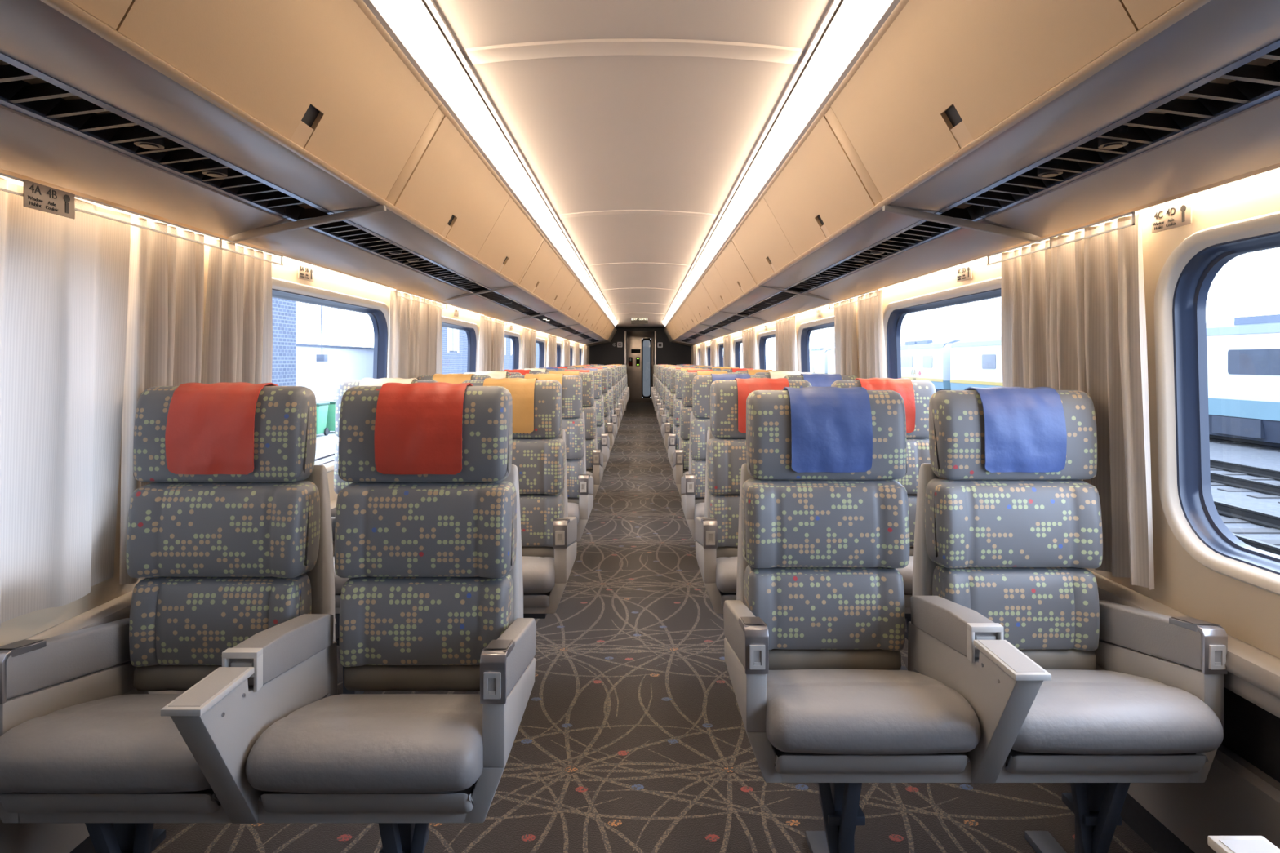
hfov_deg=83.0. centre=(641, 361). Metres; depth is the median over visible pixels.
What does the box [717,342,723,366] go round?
window
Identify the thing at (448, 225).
bin
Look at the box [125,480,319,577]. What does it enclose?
cushion
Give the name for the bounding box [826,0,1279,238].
bin
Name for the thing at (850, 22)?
diffuser
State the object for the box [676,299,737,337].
bin
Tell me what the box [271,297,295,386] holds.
brick building
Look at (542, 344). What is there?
window
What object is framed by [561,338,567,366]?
curtain
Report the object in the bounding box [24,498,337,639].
trim
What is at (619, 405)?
seat
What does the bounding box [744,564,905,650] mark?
lumbar cushion
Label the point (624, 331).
trim
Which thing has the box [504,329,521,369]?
window
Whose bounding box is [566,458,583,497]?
lumbar cushion
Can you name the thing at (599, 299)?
ceiling light
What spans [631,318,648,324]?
exit sign
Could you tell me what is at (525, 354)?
curtain
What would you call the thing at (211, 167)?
reading lamp
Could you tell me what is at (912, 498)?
lumbar cushion
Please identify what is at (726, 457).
cushion
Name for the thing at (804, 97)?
ceiling light
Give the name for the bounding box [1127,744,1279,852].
baseboard
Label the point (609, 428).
seat
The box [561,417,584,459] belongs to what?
cushion
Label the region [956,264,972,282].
number plaque
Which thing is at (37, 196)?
number plaque
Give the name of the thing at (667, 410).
lumbar cushion
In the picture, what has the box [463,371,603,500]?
seat
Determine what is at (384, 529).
cushion
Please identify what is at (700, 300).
bin
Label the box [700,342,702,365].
curtain
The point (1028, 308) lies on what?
curtain
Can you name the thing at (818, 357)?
coach
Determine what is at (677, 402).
cushion
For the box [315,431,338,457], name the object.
ground
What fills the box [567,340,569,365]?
curtain
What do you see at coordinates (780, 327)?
curtain
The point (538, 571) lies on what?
seat cushion
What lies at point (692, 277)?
ceiling light
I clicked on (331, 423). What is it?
bin
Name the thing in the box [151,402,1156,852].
floor
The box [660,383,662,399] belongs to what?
cushion
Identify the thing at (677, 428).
lumbar cushion
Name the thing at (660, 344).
wall sign
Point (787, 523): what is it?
cushion
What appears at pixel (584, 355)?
curtain
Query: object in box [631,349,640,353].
display
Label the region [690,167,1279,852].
wall
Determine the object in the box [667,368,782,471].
seat
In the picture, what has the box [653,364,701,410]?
seat
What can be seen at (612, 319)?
diffuser
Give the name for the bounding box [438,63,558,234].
ceiling light
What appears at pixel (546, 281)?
bin
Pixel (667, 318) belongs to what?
diffuser
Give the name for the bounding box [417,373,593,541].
seat
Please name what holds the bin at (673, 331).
attached to the wall at (1247, 613)
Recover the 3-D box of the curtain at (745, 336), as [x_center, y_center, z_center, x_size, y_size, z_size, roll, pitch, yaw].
[1.206,0.097,8.200,0.071,0.897,0.410,0,0,0]
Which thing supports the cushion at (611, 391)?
on the seat at (613, 417)
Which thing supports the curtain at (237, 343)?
hanging from the rail at (1, 174)
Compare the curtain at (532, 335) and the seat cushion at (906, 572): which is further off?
the curtain at (532, 335)
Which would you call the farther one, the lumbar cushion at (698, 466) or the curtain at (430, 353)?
the curtain at (430, 353)
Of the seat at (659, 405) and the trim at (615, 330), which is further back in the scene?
the trim at (615, 330)
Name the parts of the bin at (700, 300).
door, door, filler panel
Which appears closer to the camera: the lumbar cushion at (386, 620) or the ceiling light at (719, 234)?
the lumbar cushion at (386, 620)
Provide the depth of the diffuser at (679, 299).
9.80 m
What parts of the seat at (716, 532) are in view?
armrest, backrest, foot panel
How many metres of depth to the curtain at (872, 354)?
3.71 m
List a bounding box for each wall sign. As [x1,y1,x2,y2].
[617,342,622,346]
[657,342,662,347]
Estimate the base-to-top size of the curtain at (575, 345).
0.897 m
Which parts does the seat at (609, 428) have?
backrest, armrest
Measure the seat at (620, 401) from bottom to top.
1.154 m
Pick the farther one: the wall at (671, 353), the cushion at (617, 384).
the wall at (671, 353)
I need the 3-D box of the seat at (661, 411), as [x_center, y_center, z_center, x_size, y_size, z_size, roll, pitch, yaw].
[0.710,0.643,8.644,0.992,1.154,0.688,0,0,0]
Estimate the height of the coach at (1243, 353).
3.280 m
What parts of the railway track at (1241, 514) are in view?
rail, rail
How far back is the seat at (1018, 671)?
1.79 m
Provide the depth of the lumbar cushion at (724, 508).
2.79 m
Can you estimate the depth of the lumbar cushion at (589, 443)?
4.79 m
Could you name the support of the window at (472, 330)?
in the wall at (23, 627)
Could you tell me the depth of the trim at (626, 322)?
16.44 m
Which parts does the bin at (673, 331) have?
door, door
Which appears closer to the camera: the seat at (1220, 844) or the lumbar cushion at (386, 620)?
the seat at (1220, 844)
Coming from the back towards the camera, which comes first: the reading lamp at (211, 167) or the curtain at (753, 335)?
the curtain at (753, 335)
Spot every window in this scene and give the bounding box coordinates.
[271,276,389,472]
[441,315,479,372]
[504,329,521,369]
[535,337,546,368]
[556,342,562,366]
[569,345,573,365]
[579,346,582,364]
[697,347,700,364]
[706,345,710,365]
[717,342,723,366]
[733,337,742,368]
[756,329,775,369]
[796,315,834,372]
[883,276,1001,378]
[1154,210,1279,595]
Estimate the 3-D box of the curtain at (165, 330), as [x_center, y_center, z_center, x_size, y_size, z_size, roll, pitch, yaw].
[-1.244,0.097,1.909,0.068,0.897,0.291,0,0,-2]
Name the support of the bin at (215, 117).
attached to the wall at (23, 627)
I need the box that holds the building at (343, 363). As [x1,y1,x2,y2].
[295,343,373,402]
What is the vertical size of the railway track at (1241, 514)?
0.180 m
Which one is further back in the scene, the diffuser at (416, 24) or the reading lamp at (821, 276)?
the reading lamp at (821, 276)
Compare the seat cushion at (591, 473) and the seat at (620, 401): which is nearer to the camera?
the seat cushion at (591, 473)
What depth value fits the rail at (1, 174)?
1.79 m
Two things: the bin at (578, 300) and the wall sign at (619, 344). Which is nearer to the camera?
the bin at (578, 300)
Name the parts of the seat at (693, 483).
armrest, foot panel, backrest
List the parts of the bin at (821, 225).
door, door, filler panel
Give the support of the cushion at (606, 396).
on the seat at (609, 428)
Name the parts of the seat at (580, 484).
backrest, foot panel, armrest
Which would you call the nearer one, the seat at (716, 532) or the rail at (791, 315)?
the seat at (716, 532)
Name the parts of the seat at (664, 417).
armrest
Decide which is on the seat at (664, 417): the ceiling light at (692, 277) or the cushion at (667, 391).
the cushion at (667, 391)
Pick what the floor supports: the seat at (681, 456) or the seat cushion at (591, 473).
the seat at (681, 456)
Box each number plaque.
[23,179,75,218]
[297,264,314,281]
[453,308,458,316]
[816,308,821,317]
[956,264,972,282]
[1151,200,1191,233]
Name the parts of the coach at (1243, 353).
panel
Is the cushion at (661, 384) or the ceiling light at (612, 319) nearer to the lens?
the cushion at (661, 384)
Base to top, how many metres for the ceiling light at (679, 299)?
0.109 m
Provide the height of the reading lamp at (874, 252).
0.038 m
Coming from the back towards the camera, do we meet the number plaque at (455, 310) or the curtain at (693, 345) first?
the curtain at (693, 345)
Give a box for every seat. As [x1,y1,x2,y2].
[0,382,536,852]
[331,377,577,693]
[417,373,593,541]
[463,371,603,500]
[494,368,609,471]
[516,368,614,453]
[539,367,617,440]
[551,366,620,428]
[565,365,622,422]
[567,365,624,416]
[577,364,625,412]
[579,364,626,407]
[590,364,627,402]
[591,364,628,399]
[591,364,629,397]
[650,364,689,396]
[651,364,688,399]
[652,364,689,402]
[653,364,700,404]
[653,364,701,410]
[655,365,711,416]
[657,365,713,422]
[658,366,728,430]
[660,367,738,438]
[663,368,761,452]
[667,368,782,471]
[672,370,812,498]
[680,373,857,541]
[694,377,935,670]
[723,386,1227,852]
[1207,835,1279,852]
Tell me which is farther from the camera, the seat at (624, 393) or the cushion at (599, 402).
the seat at (624, 393)
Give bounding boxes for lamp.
[133,124,164,149]
[202,158,227,177]
[315,306,327,361]
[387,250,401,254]
[406,258,418,262]
[820,275,830,278]
[854,258,866,262]
[871,250,884,254]
[1037,158,1062,177]
[1097,124,1128,149]
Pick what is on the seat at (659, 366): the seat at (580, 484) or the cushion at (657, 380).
the cushion at (657, 380)
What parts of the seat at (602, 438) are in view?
backrest, foot panel, armrest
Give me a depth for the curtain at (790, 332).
5.75 m
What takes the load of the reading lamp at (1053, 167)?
attached to the bin at (1052, 117)
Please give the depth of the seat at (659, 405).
9.82 m
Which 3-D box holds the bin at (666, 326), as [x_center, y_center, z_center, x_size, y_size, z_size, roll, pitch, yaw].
[0.915,-0.572,16.090,0.730,0.417,0.518,0,0,0]
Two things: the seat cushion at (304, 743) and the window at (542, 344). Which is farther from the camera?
the window at (542, 344)
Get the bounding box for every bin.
[0,0,442,238]
[225,103,544,302]
[315,402,329,435]
[318,400,335,431]
[439,236,577,321]
[507,279,593,332]
[542,299,603,337]
[562,312,609,342]
[575,320,613,344]
[585,326,614,345]
[666,320,704,344]
[666,326,694,345]
[670,311,717,342]
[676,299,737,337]
[685,279,770,332]
[700,235,836,321]
[731,103,1043,301]
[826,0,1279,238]
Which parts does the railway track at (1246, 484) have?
rail, rail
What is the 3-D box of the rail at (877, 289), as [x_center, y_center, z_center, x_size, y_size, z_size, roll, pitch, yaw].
[1.158,-0.336,4.000,0.004,0.032,0.910,0,0,0]
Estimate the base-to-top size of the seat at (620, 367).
1.154 m
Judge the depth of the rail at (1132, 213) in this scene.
1.97 m
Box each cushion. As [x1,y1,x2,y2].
[0,693,211,794]
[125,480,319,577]
[128,573,311,666]
[245,693,483,794]
[333,441,352,493]
[333,556,349,594]
[334,480,516,577]
[338,573,513,666]
[511,438,564,494]
[519,493,563,546]
[521,555,555,593]
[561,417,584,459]
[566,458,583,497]
[567,502,579,524]
[582,406,595,439]
[585,439,595,469]
[586,471,593,477]
[594,399,604,426]
[596,426,603,450]
[602,393,608,416]
[604,416,608,433]
[607,389,613,408]
[609,408,613,422]
[612,386,616,404]
[616,383,618,399]
[618,381,621,395]
[620,379,622,392]
[657,379,658,393]
[658,382,660,395]
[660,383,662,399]
[662,386,666,404]
[665,389,670,408]
[666,408,668,422]
[668,393,675,416]
[669,416,673,433]
[673,399,682,426]
[674,426,679,449]
[680,406,692,439]
[680,439,689,469]
[689,417,710,459]
[691,459,706,497]
[694,502,704,520]
[706,438,746,494]
[708,493,739,546]
[715,556,737,593]
[741,478,909,568]
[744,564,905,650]
[765,669,980,755]
[894,438,930,494]
[895,555,913,594]
[907,493,916,546]
[924,478,1102,568]
[932,564,1099,650]
[1011,669,1223,755]
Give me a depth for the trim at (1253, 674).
1.46 m
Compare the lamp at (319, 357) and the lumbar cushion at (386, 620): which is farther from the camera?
the lamp at (319, 357)
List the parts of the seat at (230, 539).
armrest, foot panel, console lid, slot frame, backrest, foot panel, armrest, backrest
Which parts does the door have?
intercom panel, pane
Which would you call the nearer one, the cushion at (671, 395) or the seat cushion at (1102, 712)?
the seat cushion at (1102, 712)
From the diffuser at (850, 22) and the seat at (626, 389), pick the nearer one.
the diffuser at (850, 22)
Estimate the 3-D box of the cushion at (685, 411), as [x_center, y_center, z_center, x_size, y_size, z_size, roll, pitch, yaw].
[0.468,0.415,4.854,0.410,0.219,0.136,0,0,0]
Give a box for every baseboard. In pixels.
[0,618,336,852]
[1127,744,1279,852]
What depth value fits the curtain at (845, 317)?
4.21 m
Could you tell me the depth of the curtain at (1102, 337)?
1.83 m
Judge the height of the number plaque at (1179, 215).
0.052 m
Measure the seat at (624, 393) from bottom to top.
1.154 m
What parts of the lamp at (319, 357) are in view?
rod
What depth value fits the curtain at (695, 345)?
15.52 m
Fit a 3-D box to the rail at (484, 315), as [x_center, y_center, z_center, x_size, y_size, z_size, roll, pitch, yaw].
[-1.198,-0.336,5.985,0.004,0.032,0.910,0,0,0]
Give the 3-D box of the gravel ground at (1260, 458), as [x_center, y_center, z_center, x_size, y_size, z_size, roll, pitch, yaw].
[60.480,2.450,60.000,119.000,0.300,160.000,0,0,0]
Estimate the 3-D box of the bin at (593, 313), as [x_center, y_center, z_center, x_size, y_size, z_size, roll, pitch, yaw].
[-0.955,-0.572,10.130,0.730,0.417,2.278,0,0,0]
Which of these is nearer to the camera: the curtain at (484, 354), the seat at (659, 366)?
the curtain at (484, 354)
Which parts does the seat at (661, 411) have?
armrest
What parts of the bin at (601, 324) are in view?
door, door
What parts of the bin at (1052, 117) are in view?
door, door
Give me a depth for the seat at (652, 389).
14.81 m
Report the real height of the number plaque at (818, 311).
0.052 m
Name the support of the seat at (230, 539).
on the floor
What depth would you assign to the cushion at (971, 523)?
1.80 m
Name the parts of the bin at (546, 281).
filler panel, door, door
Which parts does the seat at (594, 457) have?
backrest, foot panel, armrest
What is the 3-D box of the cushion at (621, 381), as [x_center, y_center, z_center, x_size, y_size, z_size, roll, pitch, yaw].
[-0.508,0.415,11.854,0.410,0.219,0.136,0,0,0]
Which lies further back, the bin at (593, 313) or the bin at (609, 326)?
the bin at (609, 326)
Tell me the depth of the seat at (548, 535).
2.80 m
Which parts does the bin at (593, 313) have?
door, door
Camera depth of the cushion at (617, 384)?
9.80 m
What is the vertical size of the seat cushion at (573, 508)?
0.123 m
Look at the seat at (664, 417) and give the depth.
7.83 m
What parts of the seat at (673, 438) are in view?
armrest, backrest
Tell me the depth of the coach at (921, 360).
40.66 m
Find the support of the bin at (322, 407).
on the ground at (325, 444)
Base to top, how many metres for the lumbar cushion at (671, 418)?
0.203 m
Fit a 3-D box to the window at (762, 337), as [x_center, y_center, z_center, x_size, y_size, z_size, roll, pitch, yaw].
[1.276,0.085,6.990,0.104,0.750,1.410,0,0,0]
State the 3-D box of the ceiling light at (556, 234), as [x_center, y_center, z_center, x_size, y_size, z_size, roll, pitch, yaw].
[-0.553,-0.820,5.515,0.104,0.109,2.270,0,0,0]
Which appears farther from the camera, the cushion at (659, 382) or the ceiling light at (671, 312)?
the ceiling light at (671, 312)
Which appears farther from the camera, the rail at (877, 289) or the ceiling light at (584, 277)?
the ceiling light at (584, 277)
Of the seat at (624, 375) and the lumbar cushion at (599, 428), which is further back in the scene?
the seat at (624, 375)
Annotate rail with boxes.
[0,173,283,265]
[395,288,446,309]
[484,315,506,324]
[770,315,792,324]
[828,288,877,309]
[986,211,1134,265]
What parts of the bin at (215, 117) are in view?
door, door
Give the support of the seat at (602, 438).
on the floor
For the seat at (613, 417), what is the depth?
7.83 m
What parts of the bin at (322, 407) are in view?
lid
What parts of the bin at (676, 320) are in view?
door, door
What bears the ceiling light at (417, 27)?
attached to the ceiling
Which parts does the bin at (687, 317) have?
door, door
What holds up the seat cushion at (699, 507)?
on the seat at (693, 483)
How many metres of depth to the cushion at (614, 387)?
8.80 m
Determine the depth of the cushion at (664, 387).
8.80 m
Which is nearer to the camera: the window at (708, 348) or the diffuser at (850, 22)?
the diffuser at (850, 22)
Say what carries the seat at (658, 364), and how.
on the floor
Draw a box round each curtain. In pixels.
[0,177,130,627]
[119,217,204,585]
[200,238,272,383]
[387,289,419,378]
[417,297,442,376]
[477,315,492,371]
[491,319,504,371]
[520,327,529,368]
[528,329,536,368]
[546,334,552,367]
[551,335,556,366]
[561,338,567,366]
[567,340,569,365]
[573,342,577,365]
[577,342,579,364]
[582,344,586,364]
[585,345,586,364]
[693,345,694,364]
[694,344,697,364]
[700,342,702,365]
[702,342,706,365]
[710,339,712,365]
[712,338,717,366]
[723,335,727,366]
[727,334,733,367]
[742,329,749,368]
[749,327,758,368]
[774,319,784,371]
[784,315,797,371]
[834,297,857,377]
[857,289,886,378]
[1000,236,1058,390]
[1057,213,1154,590]
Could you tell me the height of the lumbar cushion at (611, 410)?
0.203 m
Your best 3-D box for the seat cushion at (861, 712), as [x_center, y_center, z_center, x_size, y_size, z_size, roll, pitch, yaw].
[0.469,0.744,1.615,0.423,0.123,0.409,0,0,0]
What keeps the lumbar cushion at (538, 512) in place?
on the seat at (548, 535)
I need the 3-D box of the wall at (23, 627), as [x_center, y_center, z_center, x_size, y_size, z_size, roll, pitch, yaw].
[-1.295,0.390,8.000,0.050,1.660,19.800,0,0,0]
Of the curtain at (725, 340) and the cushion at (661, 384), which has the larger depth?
the curtain at (725, 340)
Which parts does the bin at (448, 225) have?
filler panel, door, door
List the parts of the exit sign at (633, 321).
panel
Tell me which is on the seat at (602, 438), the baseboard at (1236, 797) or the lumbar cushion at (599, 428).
the lumbar cushion at (599, 428)
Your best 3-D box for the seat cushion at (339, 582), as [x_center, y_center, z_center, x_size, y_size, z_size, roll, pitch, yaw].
[-0.987,0.744,2.615,0.430,0.123,0.409,0,0,0]
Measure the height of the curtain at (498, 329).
0.897 m
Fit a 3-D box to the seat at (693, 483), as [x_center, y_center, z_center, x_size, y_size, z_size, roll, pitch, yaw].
[0.710,0.643,3.644,0.992,1.154,0.688,0,0,0]
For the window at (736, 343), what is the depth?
9.62 m
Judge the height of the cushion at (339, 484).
0.219 m
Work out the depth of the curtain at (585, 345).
16.09 m
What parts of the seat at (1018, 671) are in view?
armrest, backrest, foot panel, backrest, slot frame, console lid, foot panel, armrest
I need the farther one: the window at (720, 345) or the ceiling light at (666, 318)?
the ceiling light at (666, 318)
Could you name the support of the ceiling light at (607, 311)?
attached to the ceiling
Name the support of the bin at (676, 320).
attached to the wall at (1247, 613)
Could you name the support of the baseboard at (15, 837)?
attached to the wall at (23, 627)
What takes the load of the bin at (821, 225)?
attached to the wall at (1247, 613)
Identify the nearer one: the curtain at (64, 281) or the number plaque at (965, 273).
the curtain at (64, 281)
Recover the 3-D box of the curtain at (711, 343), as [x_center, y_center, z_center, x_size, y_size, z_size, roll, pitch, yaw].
[1.206,0.097,12.165,0.073,0.897,0.410,0,0,0]
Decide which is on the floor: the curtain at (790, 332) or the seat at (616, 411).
the seat at (616, 411)
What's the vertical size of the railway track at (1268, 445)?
0.180 m
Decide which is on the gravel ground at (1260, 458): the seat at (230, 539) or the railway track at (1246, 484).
the railway track at (1246, 484)
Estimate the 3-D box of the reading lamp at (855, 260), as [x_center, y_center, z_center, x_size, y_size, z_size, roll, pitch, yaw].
[0.952,-0.451,3.140,0.052,0.038,0.052,0,0,0]
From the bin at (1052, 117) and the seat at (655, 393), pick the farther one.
the seat at (655, 393)
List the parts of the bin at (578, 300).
filler panel, door, door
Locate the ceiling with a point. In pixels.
(637, 122)
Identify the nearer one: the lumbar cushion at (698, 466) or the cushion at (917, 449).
the cushion at (917, 449)
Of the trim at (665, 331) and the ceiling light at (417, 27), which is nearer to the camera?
the ceiling light at (417, 27)
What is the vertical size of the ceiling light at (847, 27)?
0.109 m
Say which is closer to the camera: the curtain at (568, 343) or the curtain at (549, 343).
the curtain at (549, 343)
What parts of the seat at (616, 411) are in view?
armrest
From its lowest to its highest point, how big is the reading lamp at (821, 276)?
0.038 m
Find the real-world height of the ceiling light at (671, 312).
0.109 m
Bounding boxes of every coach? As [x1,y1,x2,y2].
[809,347,833,373]
[827,340,959,391]
[950,314,1279,443]
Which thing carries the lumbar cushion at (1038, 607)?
on the seat at (1018, 671)
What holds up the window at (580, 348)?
in the wall at (23, 627)
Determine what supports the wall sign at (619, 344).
attached to the wall at (671, 353)
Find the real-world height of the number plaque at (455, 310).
0.052 m
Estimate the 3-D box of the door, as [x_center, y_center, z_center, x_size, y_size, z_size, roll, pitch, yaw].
[-0.020,0.070,21.310,0.800,2.300,0.060,0,0,0]
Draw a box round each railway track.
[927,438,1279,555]
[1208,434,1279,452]
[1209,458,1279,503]
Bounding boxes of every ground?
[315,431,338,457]
[1208,439,1279,546]
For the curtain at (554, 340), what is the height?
0.897 m
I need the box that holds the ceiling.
[432,0,832,319]
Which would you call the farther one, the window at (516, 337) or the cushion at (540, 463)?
the window at (516, 337)
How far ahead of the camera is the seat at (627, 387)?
15.83 m
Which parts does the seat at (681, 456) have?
armrest, foot panel, backrest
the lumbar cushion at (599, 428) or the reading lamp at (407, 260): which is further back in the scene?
the lumbar cushion at (599, 428)
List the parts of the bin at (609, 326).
door, door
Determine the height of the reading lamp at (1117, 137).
0.038 m
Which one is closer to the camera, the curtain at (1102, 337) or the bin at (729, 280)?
the curtain at (1102, 337)
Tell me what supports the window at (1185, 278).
in the wall at (1247, 613)
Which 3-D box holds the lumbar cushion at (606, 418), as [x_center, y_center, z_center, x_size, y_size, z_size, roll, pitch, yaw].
[-0.502,0.622,6.839,0.388,0.203,0.123,0,0,0]
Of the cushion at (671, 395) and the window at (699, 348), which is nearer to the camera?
the cushion at (671, 395)
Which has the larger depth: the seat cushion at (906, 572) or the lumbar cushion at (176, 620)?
the seat cushion at (906, 572)
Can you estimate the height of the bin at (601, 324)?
0.417 m
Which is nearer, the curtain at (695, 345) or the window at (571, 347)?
the window at (571, 347)
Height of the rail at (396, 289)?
0.032 m
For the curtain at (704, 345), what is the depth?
13.54 m
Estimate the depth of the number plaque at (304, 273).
2.72 m
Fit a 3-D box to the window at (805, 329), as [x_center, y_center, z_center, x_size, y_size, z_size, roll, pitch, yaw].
[1.276,0.085,5.005,0.104,0.750,1.410,0,0,0]
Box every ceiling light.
[363,0,469,97]
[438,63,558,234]
[543,217,586,277]
[577,266,600,298]
[593,290,608,311]
[603,305,613,319]
[609,315,617,324]
[662,315,670,324]
[666,305,675,319]
[671,290,685,311]
[678,266,701,298]
[691,217,732,277]
[717,63,830,234]
[799,0,900,97]
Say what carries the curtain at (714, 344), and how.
hanging from the rail
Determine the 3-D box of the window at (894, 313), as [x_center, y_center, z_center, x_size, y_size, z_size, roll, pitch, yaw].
[1.276,0.085,3.020,0.104,0.750,1.410,0,0,0]
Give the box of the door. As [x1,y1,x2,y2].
[626,331,653,402]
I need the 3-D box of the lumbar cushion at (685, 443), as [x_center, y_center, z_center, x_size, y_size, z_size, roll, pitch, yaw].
[0.462,0.622,4.839,0.388,0.203,0.123,0,0,0]
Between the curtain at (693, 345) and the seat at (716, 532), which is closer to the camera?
the seat at (716, 532)
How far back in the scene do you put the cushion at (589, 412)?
4.80 m
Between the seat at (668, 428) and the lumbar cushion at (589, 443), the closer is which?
the lumbar cushion at (589, 443)
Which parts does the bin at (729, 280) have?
door, door, filler panel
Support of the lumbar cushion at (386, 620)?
on the seat at (230, 539)
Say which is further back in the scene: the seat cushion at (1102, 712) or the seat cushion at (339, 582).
the seat cushion at (339, 582)
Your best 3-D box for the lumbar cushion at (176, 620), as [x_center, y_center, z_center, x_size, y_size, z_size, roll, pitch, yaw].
[-0.987,0.607,1.710,0.380,0.203,0.122,0,0,0]
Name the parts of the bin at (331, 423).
lid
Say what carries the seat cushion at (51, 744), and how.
on the seat at (230, 539)
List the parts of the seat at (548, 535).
armrest, foot panel, backrest, armrest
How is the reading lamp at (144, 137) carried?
attached to the bin at (215, 117)
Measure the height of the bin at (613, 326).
0.417 m
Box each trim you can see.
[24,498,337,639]
[586,327,617,346]
[615,318,665,328]
[624,330,656,410]
[663,327,693,346]
[1085,568,1279,718]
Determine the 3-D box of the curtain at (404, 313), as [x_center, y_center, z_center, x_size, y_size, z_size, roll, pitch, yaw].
[-1.246,0.097,3.775,0.069,0.897,0.430,0,0,0]
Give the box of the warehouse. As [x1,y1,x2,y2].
[442,326,539,373]
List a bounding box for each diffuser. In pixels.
[377,0,460,87]
[609,315,615,322]
[664,315,670,322]
[672,292,684,309]
[808,0,887,87]
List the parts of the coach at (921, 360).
panel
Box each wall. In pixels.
[0,175,589,852]
[589,328,691,364]
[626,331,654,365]
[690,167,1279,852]
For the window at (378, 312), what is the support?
in the wall at (23, 627)
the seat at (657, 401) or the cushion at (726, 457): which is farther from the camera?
the seat at (657, 401)
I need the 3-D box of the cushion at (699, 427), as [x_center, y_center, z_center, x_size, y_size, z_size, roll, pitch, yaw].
[0.468,0.415,3.853,0.410,0.219,0.136,0,0,0]
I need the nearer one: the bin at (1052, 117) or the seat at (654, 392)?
the bin at (1052, 117)
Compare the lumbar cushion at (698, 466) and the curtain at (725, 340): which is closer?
the lumbar cushion at (698, 466)
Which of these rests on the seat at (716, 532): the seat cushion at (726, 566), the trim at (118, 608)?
the seat cushion at (726, 566)
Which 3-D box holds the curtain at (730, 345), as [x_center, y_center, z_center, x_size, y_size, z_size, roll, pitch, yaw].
[1.206,0.097,9.737,0.069,0.897,0.430,0,0,0]
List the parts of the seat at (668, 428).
armrest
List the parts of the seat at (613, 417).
armrest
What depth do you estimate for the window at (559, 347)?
11.62 m
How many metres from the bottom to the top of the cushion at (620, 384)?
0.219 m

